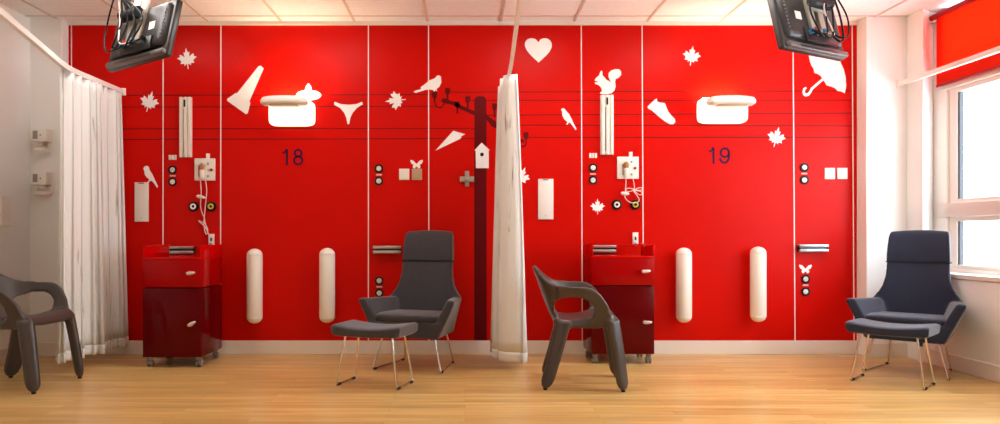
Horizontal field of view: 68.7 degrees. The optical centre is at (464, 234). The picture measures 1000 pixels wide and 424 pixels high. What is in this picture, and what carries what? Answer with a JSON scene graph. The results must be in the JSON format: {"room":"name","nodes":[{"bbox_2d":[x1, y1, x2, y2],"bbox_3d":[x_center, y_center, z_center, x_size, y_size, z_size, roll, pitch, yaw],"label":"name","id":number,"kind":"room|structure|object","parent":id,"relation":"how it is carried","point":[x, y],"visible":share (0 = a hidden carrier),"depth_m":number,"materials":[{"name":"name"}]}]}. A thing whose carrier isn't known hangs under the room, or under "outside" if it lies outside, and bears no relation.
{"room":"hospital room","nodes":[
{"label":"hospital room","id":0,"kind":"room"},
{"bbox_2d":[0,3,29,349],"bbox_3d":[-3.620,-0.388,1.383,0.200,2.735,9.150,0,0,0],"label":"wall","id":1,"kind":"structure","parent":0,"point":[14,48],"depth_m":5.70,"materials":[{"name":"white paint"}]},
{"bbox_2d":[0,348,7,364],"bbox_3d":[-3.513,0.924,1.358,0.014,0.112,9.100,0,0,0],"label":"baseboard","id":2,"kind":"structure","parent":1,"relation":"attached to","point":[3,352],"depth_m":5.55,"materials":[{"name":"white paint"}]},
{"bbox_2d":[0,195,10,225],"bbox_3d":[-3.514,-0.185,5.580,0.012,0.230,0.120,0,0,0],"label":"wall plate","id":3,"kind":"object","parent":1,"relation":"attached to","point":[5,201],"visible":1,"depth_m":5.57,"materials":[{"name":"white plastic"}]},
{"bbox_2d":[30,18,68,341],"bbox_3d":[-3.491,-0.388,5.984,0.457,2.735,0.148,0,0,0],"label":"wall pier","id":4,"kind":"object","parent":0,"point":[53,33],"visible":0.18,"depth_m":5.91,"materials":[{"name":"white paint"}]},
{"bbox_2d":[32,128,53,152],"bbox_3d":[-3.392,-0.757,5.859,0.136,0.188,0.102,0,0,0],"label":"wall dispenser","id":5,"kind":"object","parent":4,"relation":"attached to","point":[44,137],"visible":1,"depth_m":5.82,"materials":[{"name":"white plastic"}]},
{"bbox_2d":[34,148,51,152],"bbox_3d":[-3.393,-0.678,5.865,0.095,0.030,0.090,0,0,0],"label":"drip tray","id":6,"kind":"object","parent":5,"relation":"on","point":[40,150],"depth_m":5.82,"materials":[{"name":"white plastic"}]},
{"bbox_2d":[32,172,53,195],"bbox_3d":[-3.392,-0.412,5.859,0.136,0.188,0.102,0,0,0],"label":"wall dispenser","id":7,"kind":"object","parent":4,"relation":"attached to","point":[44,181],"visible":1,"depth_m":5.83,"materials":[{"name":"white plastic"}]},
{"bbox_2d":[34,191,51,195],"bbox_3d":[-3.393,-0.333,5.865,0.095,0.030,0.090,0,0,0],"label":"drip tray","id":8,"kind":"object","parent":7,"relation":"on","point":[40,193],"depth_m":5.83,"materials":[{"name":"white plastic"}]},
{"bbox_2d":[37,342,55,355],"bbox_3d":[-3.379,0.924,5.903,0.254,0.112,0.014,0,0,0],"label":"baseboard","id":9,"kind":"object","parent":4,"relation":"attached to","point":[44,348],"visible":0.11,"depth_m":5.90,"materials":[{"name":"white paint"}]},
{"bbox_2d":[69,25,856,340],"bbox_3d":[0.040,-0.434,6.083,7.720,2.829,0.150,0,0,0],"label":"wall","id":10,"kind":"structure","parent":0,"point":[719,212],"depth_m":6.01,"materials":[{"name":"red paint"}]},
{"bbox_2d":[0,7,125,95],"bbox_3d":[-2.574,-1.177,4.416,0.192,0.060,3.227,0,0,-11],"label":"rail","id":11,"kind":"object","parent":10,"relation":"attached to","point":[4,15],"visible":0.91,"depth_m":4.67,"materials":[{"name":"white metal"}]},
{"bbox_2d":[55,68,128,363],"bbox_3d":[-2.801,-0.129,5.519,0.162,2.053,0.944,0,0,2],"label":"curtain","id":12,"kind":"object","parent":11,"relation":"hanging from","point":[91,246],"visible":0.98,"depth_m":5.43,"materials":[{"name":"white fabric"}]},
{"bbox_2d":[135,182,148,221],"bbox_3d":[-2.658,-0.272,5.998,0.114,0.323,0.020,0,0,0],"label":"wall plate","id":13,"kind":"object","parent":10,"relation":"attached to","point":[141,188],"visible":1,"depth_m":5.99,"materials":[{"name":"white plastic"}]},
{"bbox_2d":[141,92,158,111],"bbox_3d":[-2.595,-1.098,6.006,0.154,0.167,0.004,0,0,0],"label":"decal","id":14,"kind":"object","parent":10,"relation":"attached to","point":[148,102],"visible":1,"depth_m":6.00,"materials":[{"name":"white"}]},
{"bbox_2d":[143,166,157,186],"bbox_3d":[-2.586,-0.479,6.006,0.121,0.181,0.004,0,0,0],"label":"decal","id":15,"kind":"object","parent":10,"relation":"attached to","point":[147,172],"visible":1,"depth_m":6.00,"materials":[{"name":"white plastic"}]},
{"bbox_2d":[162,59,163,243],"bbox_3d":[-2.485,-0.424,6.008,0.010,2.609,0.005,0,0,0],"label":"trim","id":16,"kind":"structure","parent":10,"relation":"attached to","point":[163,59],"depth_m":6.01,"materials":[{"name":"beige"}]},
{"bbox_2d":[168,165,176,173],"bbox_3d":[-2.406,-0.537,6.003,0.073,0.073,0.012,0,0,0],"label":"socket","id":17,"kind":"object","parent":10,"relation":"attached to","point":[172,169],"visible":1,"depth_m":6.00,"materials":[{"name":"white plastic"}]},
{"bbox_2d":[168,177,176,185],"bbox_3d":[-2.406,-0.438,6.003,0.073,0.073,0.012,0,0,0],"label":"socket","id":18,"kind":"object","parent":10,"relation":"attached to","point":[172,181],"visible":1,"depth_m":6.00,"materials":[{"name":"white plastic"}]},
{"bbox_2d":[169,246,195,253],"bbox_3d":[-2.320,0.121,5.983,0.206,0.062,0.050,0,0,0],"label":"wall bar","id":19,"kind":"object","parent":10,"relation":"attached to","point":[172,249],"visible":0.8,"depth_m":5.96,"materials":[{"name":"silver metal"}]},
{"bbox_2d":[179,97,191,157],"bbox_3d":[-2.295,-0.883,5.990,0.102,0.495,0.036,0,0,0],"label":"vertical rail","id":20,"kind":"object","parent":10,"relation":"attached to","point":[185,103],"visible":1,"depth_m":5.97,"materials":[{"name":"white plastic"}]},
{"bbox_2d":[177,49,195,67],"bbox_3d":[-2.288,-1.453,6.006,0.160,0.172,0.004,0,0,0],"label":"decal","id":21,"kind":"object","parent":10,"relation":"attached to","point":[186,59],"visible":1,"depth_m":6.00,"materials":[{"name":"white plastic"}]},
{"bbox_2d":[188,201,198,210],"bbox_3d":[-2.231,-0.235,5.995,0.083,0.083,0.027,0,0,0],"label":"outlet","id":22,"kind":"object","parent":10,"relation":"attached to","point":[193,206],"visible":1,"depth_m":5.99,"materials":[{"name":"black plastic"}]},
{"bbox_2d":[194,154,214,180],"bbox_3d":[-2.137,-0.558,5.981,0.168,0.221,0.054,0,0,0],"label":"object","id":23,"kind":"object","parent":10,"relation":"attached to","point":[204,168],"visible":1,"depth_m":5.99,"materials":[{"name":"white plastic"}]},
{"bbox_2d":[196,180,209,235],"bbox_3d":[-2.143,-0.220,5.979,0.112,0.460,0.030,0,0,0],"label":"cable","id":24,"kind":"object","parent":23,"relation":"hanging from","point":[197,196],"visible":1,"depth_m":5.99,"materials":[{"name":"beige plastic"}]},
{"bbox_2d":[206,201,216,210],"bbox_3d":[-2.086,-0.235,5.995,0.083,0.083,0.027,0,0,0],"label":"outlet","id":25,"kind":"object","parent":10,"relation":"attached to","point":[210,206],"visible":1,"depth_m":5.99,"materials":[{"name":"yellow plastic"}]},
{"bbox_2d":[208,234,214,244],"bbox_3d":[-2.084,0.041,5.988,0.046,0.099,0.040,0,0,0],"label":"socket","id":26,"kind":"object","parent":10,"relation":"attached to","point":[211,239],"visible":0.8,"depth_m":5.99,"materials":[{"name":"white plastic"}]},
{"bbox_2d":[220,25,220,243],"bbox_3d":[-2.010,-0.424,6.008,0.012,2.609,0.005,0,0,0],"label":"trim","id":27,"kind":"structure","parent":10,"relation":"attached to","point":[220,25],"depth_m":6.01,"materials":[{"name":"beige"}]},
{"bbox_2d":[227,66,263,113],"bbox_3d":[-1.807,-1.193,6.006,0.299,0.397,0.004,0,0,0],"label":"decal","id":28,"kind":"object","parent":10,"relation":"attached to","point":[241,100],"visible":1,"depth_m":6.00,"materials":[{"name":"white"}]},
{"bbox_2d":[247,249,262,322],"bbox_3d":[-1.706,0.414,5.934,0.126,0.607,0.148,0,0,0],"label":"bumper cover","id":29,"kind":"structure","parent":10,"relation":"attached to","point":[254,256],"depth_m":5.87,"materials":[{"name":"white plastic"}]},
{"bbox_2d":[260,95,314,125],"bbox_3d":[-1.415,-0.993,5.853,0.389,0.216,0.310,0,0,0],"label":"lamp","id":30,"kind":"object","parent":10,"relation":"attached to","point":[284,110],"visible":1,"depth_m":5.89,"materials":[{"name":"white plastic"}]},
{"bbox_2d":[269,101,314,125],"bbox_3d":[-1.405,-0.986,5.925,0.370,0.201,0.066,0,0,0],"label":"diffuser","id":31,"kind":"object","parent":30,"relation":"attached to","point":[302,115],"depth_m":5.89,"materials":[{"name":"white plastic"}]},
{"bbox_2d":[282,149,303,164],"bbox_3d":[-1.417,-0.640,6.007,0.175,0.137,0.002,0,0,0],"label":"number","id":32,"kind":"object","parent":10,"relation":"attached to","point":[286,150],"visible":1,"depth_m":6.01,"materials":[{"name":"purple"}]},
{"bbox_2d":[296,84,320,99],"bbox_3d":[-1.286,-1.177,6.006,0.206,0.138,0.004,0,0,0],"label":"decal","id":33,"kind":"object","parent":10,"relation":"attached to","point":[307,93],"visible":0.8,"depth_m":6.00,"materials":[{"name":"white"}]},
{"bbox_2d":[319,248,334,322],"bbox_3d":[-1.118,0.409,5.934,0.126,0.609,0.148,0,0,0],"label":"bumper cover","id":34,"kind":"structure","parent":10,"relation":"attached to","point":[326,255],"depth_m":5.87,"materials":[{"name":"white plastic"}]},
{"bbox_2d":[334,102,362,123],"bbox_3d":[-0.958,-1.004,6.006,0.237,0.184,0.004,0,0,0],"label":"decal","id":35,"kind":"object","parent":10,"relation":"attached to","point":[348,110],"visible":1,"depth_m":6.00,"materials":[{"name":"white"}]},
{"bbox_2d":[368,25,368,340],"bbox_3d":[-0.795,-0.424,6.008,0.008,2.609,0.005,0,0,0],"label":"trim","id":36,"kind":"structure","parent":10,"relation":"attached to","point":[368,25],"depth_m":6.01,"materials":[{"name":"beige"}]},
{"bbox_2d":[374,164,382,172],"bbox_3d":[-0.709,-0.546,6.003,0.073,0.073,0.012,0,0,0],"label":"socket","id":37,"kind":"object","parent":10,"relation":"attached to","point":[378,168],"visible":1,"depth_m":6.00,"materials":[{"name":"white plastic"}]},
{"bbox_2d":[374,177,382,184],"bbox_3d":[-0.709,-0.444,6.003,0.073,0.073,0.012,0,0,0],"label":"socket","id":38,"kind":"object","parent":10,"relation":"attached to","point":[378,180],"visible":1,"depth_m":6.00,"materials":[{"name":"white plastic"}]},
{"bbox_2d":[375,276,383,284],"bbox_3d":[-0.705,0.375,6.003,0.073,0.073,0.012,0,0,0],"label":"socket","id":39,"kind":"object","parent":10,"relation":"attached to","point":[379,280],"visible":1,"depth_m":6.00,"materials":[{"name":"white plastic"}]},
{"bbox_2d":[375,289,383,296],"bbox_3d":[-0.705,0.477,6.003,0.073,0.073,0.012,0,0,0],"label":"socket","id":40,"kind":"object","parent":10,"relation":"attached to","point":[379,292],"visible":0.95,"depth_m":6.00,"materials":[{"name":"white plastic"}]},
{"bbox_2d":[373,246,400,252],"bbox_3d":[-0.637,0.119,5.983,0.229,0.062,0.050,0,0,0],"label":"wall bar","id":41,"kind":"object","parent":10,"relation":"attached to","point":[376,249],"visible":1,"depth_m":5.96,"materials":[{"name":"silver metal"}]},
{"bbox_2d":[385,92,405,109],"bbox_3d":[-0.572,-1.106,6.006,0.170,0.157,0.004,0,0,0],"label":"decal","id":42,"kind":"object","parent":10,"relation":"attached to","point":[396,99],"visible":1,"depth_m":6.00,"materials":[{"name":"white"}]},
{"bbox_2d":[399,169,408,179],"bbox_3d":[-0.500,-0.499,6.001,0.083,0.092,0.014,0,0,0],"label":"switch plate","id":43,"kind":"object","parent":10,"relation":"attached to","point":[403,173],"visible":1,"depth_m":6.00,"materials":[{"name":"white plastic"}]},
{"bbox_2d":[412,169,421,179],"bbox_3d":[-0.395,-0.499,6.001,0.083,0.092,0.014,0,0,0],"label":"switch plate","id":44,"kind":"object","parent":10,"relation":"attached to","point":[416,173],"visible":1,"depth_m":6.00,"materials":[{"name":"beige plastic"}]},
{"bbox_2d":[414,75,440,92],"bbox_3d":[-0.308,-1.242,6.006,0.226,0.146,0.004,0,0,0],"label":"decal","id":45,"kind":"object","parent":10,"relation":"attached to","point":[433,84],"visible":1,"depth_m":6.00,"materials":[{"name":"white"}]},
{"bbox_2d":[428,25,428,340],"bbox_3d":[-0.298,-0.424,6.008,0.012,2.609,0.005,0,0,0],"label":"trim","id":46,"kind":"structure","parent":10,"relation":"attached to","point":[428,25],"depth_m":6.01,"materials":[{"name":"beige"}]},
{"bbox_2d":[436,131,464,149],"bbox_3d":[-0.121,-0.776,6.006,0.244,0.163,0.004,0,0,0],"label":"decal","id":47,"kind":"object","parent":10,"relation":"attached to","point":[454,136],"visible":1,"depth_m":6.00,"materials":[{"name":"white plastic"}]},
{"bbox_2d":[460,171,473,185],"bbox_3d":[0.017,-0.462,5.992,0.116,0.126,0.032,0,0,0],"label":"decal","id":48,"kind":"object","parent":10,"relation":"attached to","point":[466,179],"visible":1,"depth_m":5.98,"materials":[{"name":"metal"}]},
{"bbox_2d":[105,341,857,353],"bbox_3d":[-0.019,0.924,6.001,6.488,0.112,0.014,0,0,0],"label":"baseboard","id":49,"kind":"structure","parent":10,"relation":"attached to","point":[134,347],"depth_m":5.99,"materials":[{"name":"white paint"}]},
{"bbox_2d":[475,143,488,167],"bbox_3d":[0.140,-0.654,6.002,0.124,0.209,0.014,0,0,0],"label":"decal","id":50,"kind":"object","parent":10,"relation":"attached to","point":[482,152],"visible":1,"depth_m":6.00,"materials":[{"name":"white plastic"}]},
{"bbox_2d":[123,88,851,340],"bbox_3d":[-0.029,-0.169,6.007,6.444,2.082,0.002,0,0,0],"label":"mural","id":51,"kind":"object","parent":10,"relation":"attached to","point":[480,116],"visible":0.96,"depth_m":6.01,"materials":[{"name":"red"}]},
{"bbox_2d":[507,0,521,74],"bbox_3d":[0.297,-1.177,4.354,0.050,0.060,3.310,0,0,1],"label":"rail","id":52,"kind":"object","parent":10,"relation":"attached to","point":[519,2],"visible":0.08,"depth_m":4.24,"materials":[{"name":"white metal"}]},
{"bbox_2d":[490,74,527,362],"bbox_3d":[0.335,-0.117,5.479,0.274,2.081,0.523,0,0,0],"label":"curtain","id":53,"kind":"object","parent":52,"relation":"hanging from","point":[508,343],"visible":1,"depth_m":5.26,"materials":[{"name":"white fabric"}]},
{"bbox_2d":[521,168,528,182],"bbox_3d":[0.465,-0.483,6.006,0.138,0.150,0.004,0,0,0],"label":"decal","id":54,"kind":"object","parent":10,"relation":"attached to","point":[524,178],"visible":0.43,"depth_m":6.00,"materials":[{"name":"white plastic"}]},
{"bbox_2d":[525,38,551,61],"bbox_3d":[0.603,-1.519,6.006,0.222,0.198,0.004,0,0,0],"label":"decal","id":55,"kind":"object","parent":10,"relation":"attached to","point":[537,50],"visible":1,"depth_m":6.00,"materials":[{"name":"white plastic"}]},
{"bbox_2d":[538,179,552,218],"bbox_3d":[0.663,-0.295,5.998,0.125,0.332,0.020,0,0,0],"label":"wall plate","id":56,"kind":"object","parent":10,"relation":"attached to","point":[545,186],"visible":1,"depth_m":5.99,"materials":[{"name":"white plastic"}]},
{"bbox_2d":[561,108,575,129],"bbox_3d":[0.854,-0.952,6.006,0.127,0.179,0.004,0,0,0],"label":"decal","id":57,"kind":"object","parent":10,"relation":"attached to","point":[565,114],"visible":1,"depth_m":6.00,"materials":[{"name":"white"}]},
{"bbox_2d":[581,25,582,340],"bbox_3d":[0.961,-0.424,6.008,0.017,2.609,0.005,0,0,0],"label":"trim","id":58,"kind":"structure","parent":10,"relation":"attached to","point":[581,25],"depth_m":6.01,"materials":[{"name":"beige"}]},
{"bbox_2d":[589,176,597,184],"bbox_3d":[1.054,-0.451,6.003,0.073,0.073,0.012,0,0,0],"label":"socket","id":59,"kind":"object","parent":10,"relation":"attached to","point":[593,180],"visible":1,"depth_m":6.00,"materials":[{"name":"white plastic"}]},
{"bbox_2d":[589,163,597,171],"bbox_3d":[1.054,-0.553,6.003,0.073,0.073,0.012,0,0,0],"label":"socket","id":60,"kind":"object","parent":10,"relation":"attached to","point":[593,167],"visible":1,"depth_m":6.00,"materials":[{"name":"white plastic"}]},
{"bbox_2d":[591,199,603,213],"bbox_3d":[1.091,-0.235,6.006,0.121,0.131,0.004,0,0,0],"label":"decal","id":61,"kind":"object","parent":10,"relation":"attached to","point":[597,207],"visible":1,"depth_m":6.00,"materials":[{"name":"white plastic"}]},
{"bbox_2d":[593,245,615,251],"bbox_3d":[1.136,0.111,5.983,0.198,0.062,0.050,0,0,0],"label":"wall bar","id":62,"kind":"object","parent":10,"relation":"attached to","point":[596,248],"visible":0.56,"depth_m":5.96,"materials":[{"name":"silver metal"}]},
{"bbox_2d":[600,95,613,154],"bbox_3d":[1.166,-0.902,5.990,0.109,0.494,0.036,0,0,0],"label":"vertical rail","id":63,"kind":"object","parent":10,"relation":"attached to","point":[606,101],"visible":1,"depth_m":5.97,"materials":[{"name":"white plastic"}]},
{"bbox_2d":[595,69,620,93],"bbox_3d":[1.175,-1.262,6.006,0.217,0.206,0.004,0,0,0],"label":"decal","id":64,"kind":"object","parent":10,"relation":"attached to","point":[607,87],"visible":1,"depth_m":6.00,"materials":[{"name":"white plastic"}]},
{"bbox_2d":[612,200,621,209],"bbox_3d":[1.247,-0.249,5.995,0.083,0.083,0.027,0,0,0],"label":"outlet","id":65,"kind":"object","parent":10,"relation":"attached to","point":[616,204],"visible":1,"depth_m":5.99,"materials":[{"name":"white plastic"}]},
{"bbox_2d":[617,152,638,178],"bbox_3d":[1.338,-0.572,5.981,0.177,0.221,0.054,0,0,0],"label":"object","id":66,"kind":"object","parent":10,"relation":"attached to","point":[627,167],"visible":1,"depth_m":5.99,"materials":[{"name":"white plastic"}]},
{"bbox_2d":[621,179,642,202],"bbox_3d":[1.367,-0.360,5.977,0.184,0.206,0.026,0,0,0],"label":"cable","id":67,"kind":"object","parent":66,"relation":"hanging from","point":[625,193],"visible":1,"depth_m":5.98,"materials":[{"name":"beige plastic"}]},
{"bbox_2d":[630,200,639,209],"bbox_3d":[1.399,-0.249,5.995,0.083,0.083,0.027,0,0,0],"label":"outlet","id":68,"kind":"object","parent":10,"relation":"attached to","point":[636,205],"visible":1,"depth_m":5.99,"materials":[{"name":"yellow plastic"}]},
{"bbox_2d":[632,232,637,245],"bbox_3d":[1.400,0.033,5.988,0.046,0.109,0.040,0,0,0],"label":"socket","id":69,"kind":"object","parent":10,"relation":"attached to","point":[634,234],"visible":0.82,"depth_m":5.99,"materials":[{"name":"white plastic"}]},
{"bbox_2d":[642,25,643,242],"bbox_3d":[1.463,-0.424,6.008,0.021,2.609,0.005,0,0,0],"label":"trim","id":70,"kind":"structure","parent":10,"relation":"attached to","point":[642,25],"depth_m":6.01,"materials":[{"name":"beige"}]},
{"bbox_2d":[648,99,674,123],"bbox_3d":[1.616,-1.016,6.006,0.228,0.209,0.004,0,0,0],"label":"decal","id":71,"kind":"object","parent":10,"relation":"attached to","point":[658,108],"visible":1,"depth_m":6.00,"materials":[{"name":"white"}]},
{"bbox_2d":[676,248,691,322],"bbox_3d":[1.776,0.406,5.934,0.126,0.608,0.148,0,0,0],"label":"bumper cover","id":72,"kind":"structure","parent":10,"relation":"attached to","point":[683,255],"depth_m":5.87,"materials":[{"name":"white plastic"}]},
{"bbox_2d":[683,47,699,65],"bbox_3d":[1.865,-1.476,6.006,0.150,0.162,0.004,0,0,0],"label":"decal","id":73,"kind":"object","parent":10,"relation":"attached to","point":[690,57],"visible":1,"depth_m":6.00,"materials":[{"name":"white plastic"}]},
{"bbox_2d":[709,147,729,163],"bbox_3d":[2.093,-0.654,6.007,0.175,0.136,0.002,0,0,0],"label":"number","id":74,"kind":"object","parent":10,"relation":"attached to","point":[713,148],"visible":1,"depth_m":6.01,"materials":[{"name":"purple paint"}]},
{"bbox_2d":[697,95,755,123],"bbox_3d":[2.090,-1.008,5.853,0.401,0.203,0.310,0,0,0],"label":"lamp","id":75,"kind":"object","parent":10,"relation":"attached to","point":[723,109],"visible":1,"depth_m":5.89,"materials":[{"name":"white plastic"}]},
{"bbox_2d":[750,247,766,321],"bbox_3d":[2.379,0.399,5.934,0.126,0.610,0.148,0,0,0],"label":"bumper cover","id":76,"kind":"structure","parent":10,"relation":"attached to","point":[758,256],"depth_m":5.87,"materials":[{"name":"white plastic"}]},
{"bbox_2d":[768,128,785,145],"bbox_3d":[2.563,-0.806,6.006,0.151,0.163,0.004,0,0,0],"label":"decal","id":77,"kind":"object","parent":10,"relation":"attached to","point":[776,138],"visible":1,"depth_m":6.00,"materials":[{"name":"white plastic"}]},
{"bbox_2d":[793,52,795,340],"bbox_3d":[2.707,-0.424,6.008,0.026,2.609,0.005,0,0,0],"label":"trim","id":78,"kind":"structure","parent":10,"relation":"attached to","point":[793,52],"depth_m":6.01,"materials":[{"name":"beige"}]},
{"bbox_2d":[800,163,808,171],"bbox_3d":[2.792,-0.556,6.003,0.073,0.073,0.012,0,0,0],"label":"socket","id":79,"kind":"object","parent":10,"relation":"attached to","point":[804,167],"visible":1,"depth_m":6.00,"materials":[{"name":"white plastic"}]},
{"bbox_2d":[800,176,808,183],"bbox_3d":[2.792,-0.453,6.003,0.073,0.073,0.012,0,0,0],"label":"socket","id":80,"kind":"object","parent":10,"relation":"attached to","point":[804,179],"visible":1,"depth_m":6.00,"materials":[{"name":"white plastic"}]},
{"bbox_2d":[801,287,809,295],"bbox_3d":[2.802,0.466,6.003,0.073,0.073,0.012,0,0,0],"label":"socket","id":81,"kind":"object","parent":10,"relation":"attached to","point":[805,291],"visible":1,"depth_m":6.00,"materials":[{"name":"white plastic"}]},
{"bbox_2d":[801,275,809,282],"bbox_3d":[2.802,0.362,6.003,0.073,0.073,0.012,0,0,0],"label":"socket","id":82,"kind":"object","parent":10,"relation":"attached to","point":[805,278],"visible":1,"depth_m":6.00,"materials":[{"name":"white plastic"}]},
{"bbox_2d":[799,265,811,272],"bbox_3d":[2.801,0.280,6.006,0.104,0.072,0.004,0,0,0],"label":"decal","id":83,"kind":"object","parent":10,"relation":"attached to","point":[800,266],"visible":1,"depth_m":6.00,"materials":[{"name":"white plastic"}]},
{"bbox_2d":[797,244,828,251],"bbox_3d":[2.851,0.108,5.983,0.238,0.062,0.050,0,0,0],"label":"wall bar","id":84,"kind":"object","parent":10,"relation":"attached to","point":[800,247],"visible":1,"depth_m":5.96,"materials":[{"name":"silver metal"}]},
{"bbox_2d":[802,55,845,96],"bbox_3d":[2.956,-1.323,6.006,0.360,0.367,0.004,0,0,0],"label":"decal","id":85,"kind":"object","parent":10,"relation":"attached to","point":[832,72],"visible":0.88,"depth_m":6.00,"materials":[{"name":"white plastic"}]},
{"bbox_2d":[825,168,834,178],"bbox_3d":[2.999,-0.505,6.001,0.083,0.092,0.014,0,0,0],"label":"switch plate","id":86,"kind":"object","parent":10,"relation":"attached to","point":[829,172],"visible":1,"depth_m":6.00,"materials":[{"name":"white plastic"}]},
{"bbox_2d":[837,168,846,178],"bbox_3d":[3.101,-0.505,6.001,0.083,0.092,0.014,0,0,0],"label":"switch plate","id":87,"kind":"object","parent":10,"relation":"attached to","point":[841,172],"visible":1,"depth_m":6.00,"materials":[{"name":"white plastic"}]},
{"bbox_2d":[852,25,854,340],"bbox_3d":[3.193,-0.424,6.008,0.024,2.609,0.005,0,0,0],"label":"trim","id":88,"kind":"structure","parent":10,"relation":"attached to","point":[852,25],"depth_m":6.01,"materials":[{"name":"beige"}]},
{"bbox_2d":[0,0,962,24],"bbox_3d":[0.160,-1.787,1.483,7.960,0.124,9.350,0,0,0],"label":"ceiling","id":89,"kind":"structure","parent":0,"point":[75,12],"depth_m":5.76,"materials":[{"name":"paint"}]},
{"bbox_2d":[103,0,182,72],"bbox_3d":[-2.311,-1.464,5.111,0.689,0.570,0.302,0,0,31],"label":"monitor","id":90,"kind":"object","parent":89,"relation":"hanging from","point":[144,34],"visible":1,"depth_m":5.04,"materials":[{"name":"black plastic"}]},
{"bbox_2d":[767,0,849,60],"bbox_3d":[2.365,-1.483,4.915,0.670,0.533,0.302,0,0,-30],"label":"monitor","id":91,"kind":"object","parent":89,"relation":"hanging from","point":[807,27],"visible":1,"depth_m":4.85,"materials":[{"name":"black plastic"}]},
{"bbox_2d":[0,354,999,423],"bbox_3d":[0.160,1.030,1.483,7.960,0.100,9.350,0,0,0],"label":"floor","id":92,"kind":"structure","parent":0,"point":[112,388],"depth_m":4.63,"materials":[{"name":"brown wood"}]},
{"bbox_2d":[0,274,83,393],"bbox_3d":[-2.915,0.591,4.762,0.599,0.778,0.615,0,0,3],"label":"armchair","id":93,"kind":"object","parent":92,"relation":"on","point":[22,350],"visible":1,"depth_m":4.88,"materials":[{"name":"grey plastic"}]},
{"bbox_2d":[142,244,221,365],"bbox_3d":[-2.164,0.527,5.600,0.434,0.906,0.494,0,0,0],"label":"base cabinet","id":94,"kind":"object","parent":92,"relation":"on","point":[182,295],"visible":1,"depth_m":5.39,"materials":[{"name":"red paint"}]},
{"bbox_2d":[331,320,417,389],"bbox_3d":[-0.590,0.778,4.793,0.486,0.403,0.330,0,0,19],"label":"footstool","id":95,"kind":"object","parent":92,"relation":"on","point":[352,328],"visible":1,"depth_m":4.69,"materials":[{"name":"grey fabric"}]},
{"bbox_2d":[359,230,460,373],"bbox_3d":[-0.349,0.471,5.461,0.734,1.017,0.603,0,0,17],"label":"lounge chair","id":96,"kind":"object","parent":92,"relation":"on","point":[426,294],"visible":0.87,"depth_m":5.58,"materials":[{"name":"grey fabric"}]},
{"bbox_2d":[375,309,441,322],"bbox_3d":[-0.371,0.600,5.376,0.524,0.081,0.415,0,0,17],"label":"seat cushion","id":97,"kind":"object","parent":96,"relation":"on","point":[381,315],"depth_m":5.22,"materials":[{"name":"grey fabric"}]},
{"bbox_2d":[533,265,627,391],"bbox_3d":[0.750,0.591,4.833,0.599,0.778,0.615,0,0,7],"label":"armchair","id":98,"kind":"object","parent":92,"relation":"on","point":[599,315],"visible":1,"depth_m":4.60,"materials":[{"name":"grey plastic"}]},
{"bbox_2d":[583,243,654,362],"bbox_3d":[1.196,0.524,5.698,0.478,0.912,0.414,0,0,0],"label":"base cabinet","id":99,"kind":"object","parent":92,"relation":"on","point":[625,282],"visible":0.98,"depth_m":5.52,"materials":[{"name":"red paint"}]},
{"bbox_2d":[845,318,939,389],"bbox_3d":[2.834,0.778,4.842,0.486,0.403,0.330,0,0,44],"label":"footstool","id":100,"kind":"object","parent":92,"relation":"on","point":[860,325],"visible":1,"depth_m":4.76,"materials":[{"name":"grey fabric"}]},
{"bbox_2d":[846,230,965,380],"bbox_3d":[3.223,0.471,5.255,0.734,1.017,0.603,0,0,43],"label":"lounge chair","id":101,"kind":"object","parent":92,"relation":"on","point":[917,288],"visible":0.86,"depth_m":5.33,"materials":[{"name":"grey fabric"}]},
{"bbox_2d":[865,311,945,326],"bbox_3d":[3.161,0.600,5.193,0.524,0.081,0.415,0,0,43],"label":"seat cushion","id":102,"kind":"object","parent":101,"relation":"on","point":[901,317],"depth_m":5.09,"materials":[{"name":"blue fabric"}]},
{"bbox_2d":[857,17,906,355],"bbox_3d":[3.393,-0.388,5.962,0.335,2.735,0.193,0,0,0],"label":"wall pier","id":103,"kind":"object","parent":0,"point":[881,41],"visible":0.66,"depth_m":5.87,"materials":[{"name":"white paint"}]},
{"bbox_2d":[865,343,907,356],"bbox_3d":[3.381,0.924,5.858,0.337,0.112,0.014,0,0,0],"label":"baseboard","id":104,"kind":"object","parent":103,"relation":"attached to","point":[877,349],"visible":0.71,"depth_m":5.85,"materials":[{"name":"white paint"}]},
{"bbox_2d":[896,46,999,86],"bbox_3d":[3.486,-1.212,4.333,0.048,0.055,3.065,0,0,0],"label":"rail","id":105,"kind":"object","parent":103,"relation":"attached to","point":[899,83],"visible":1,"depth_m":5.24,"materials":[{"name":"white metal"}]},
{"bbox_2d":[919,278,999,365],"bbox_3d":[3.745,0.650,1.259,0.390,0.660,8.902,0,0,0],"label":"wall","id":106,"kind":"structure","parent":0,"point":[976,336],"depth_m":5.06,"materials":[{"name":"white paint"}]},
{"bbox_2d":[907,9,999,359],"bbox_3d":[3.750,-0.388,4.179,0.400,2.735,3.758,0,0,0],"label":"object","id":107,"kind":"structure","parent":106,"relation":"in","point":[951,209],"depth_m":5.68,"materials":[{"name":"beige paint"}]},
{"bbox_2d":[929,0,999,87],"bbox_3d":[3.673,-1.448,4.853,0.064,0.597,1.785,0,0,0],"label":"roller blind","id":108,"kind":"object","parent":107,"relation":"attached to","point":[966,28],"visible":1,"depth_m":5.35,"materials":[{"name":"red fabric"}]},
{"bbox_2d":[917,346,999,382],"bbox_3d":[3.543,0.924,1.259,0.014,0.112,8.902,0,0,0],"label":"baseboard","id":109,"kind":"structure","parent":106,"relation":"attached to","point":[984,370],"depth_m":5.17,"materials":[{"name":"white paint"}]},
{"bbox_2d":[950,272,999,282],"bbox_3d":[3.629,0.299,4.025,0.182,0.033,3.450,0,0,0],"label":"window sill","id":110,"kind":"structure","parent":106,"relation":"on","point":[966,276],"depth_m":5.10,"materials":[{"name":"white paint"}]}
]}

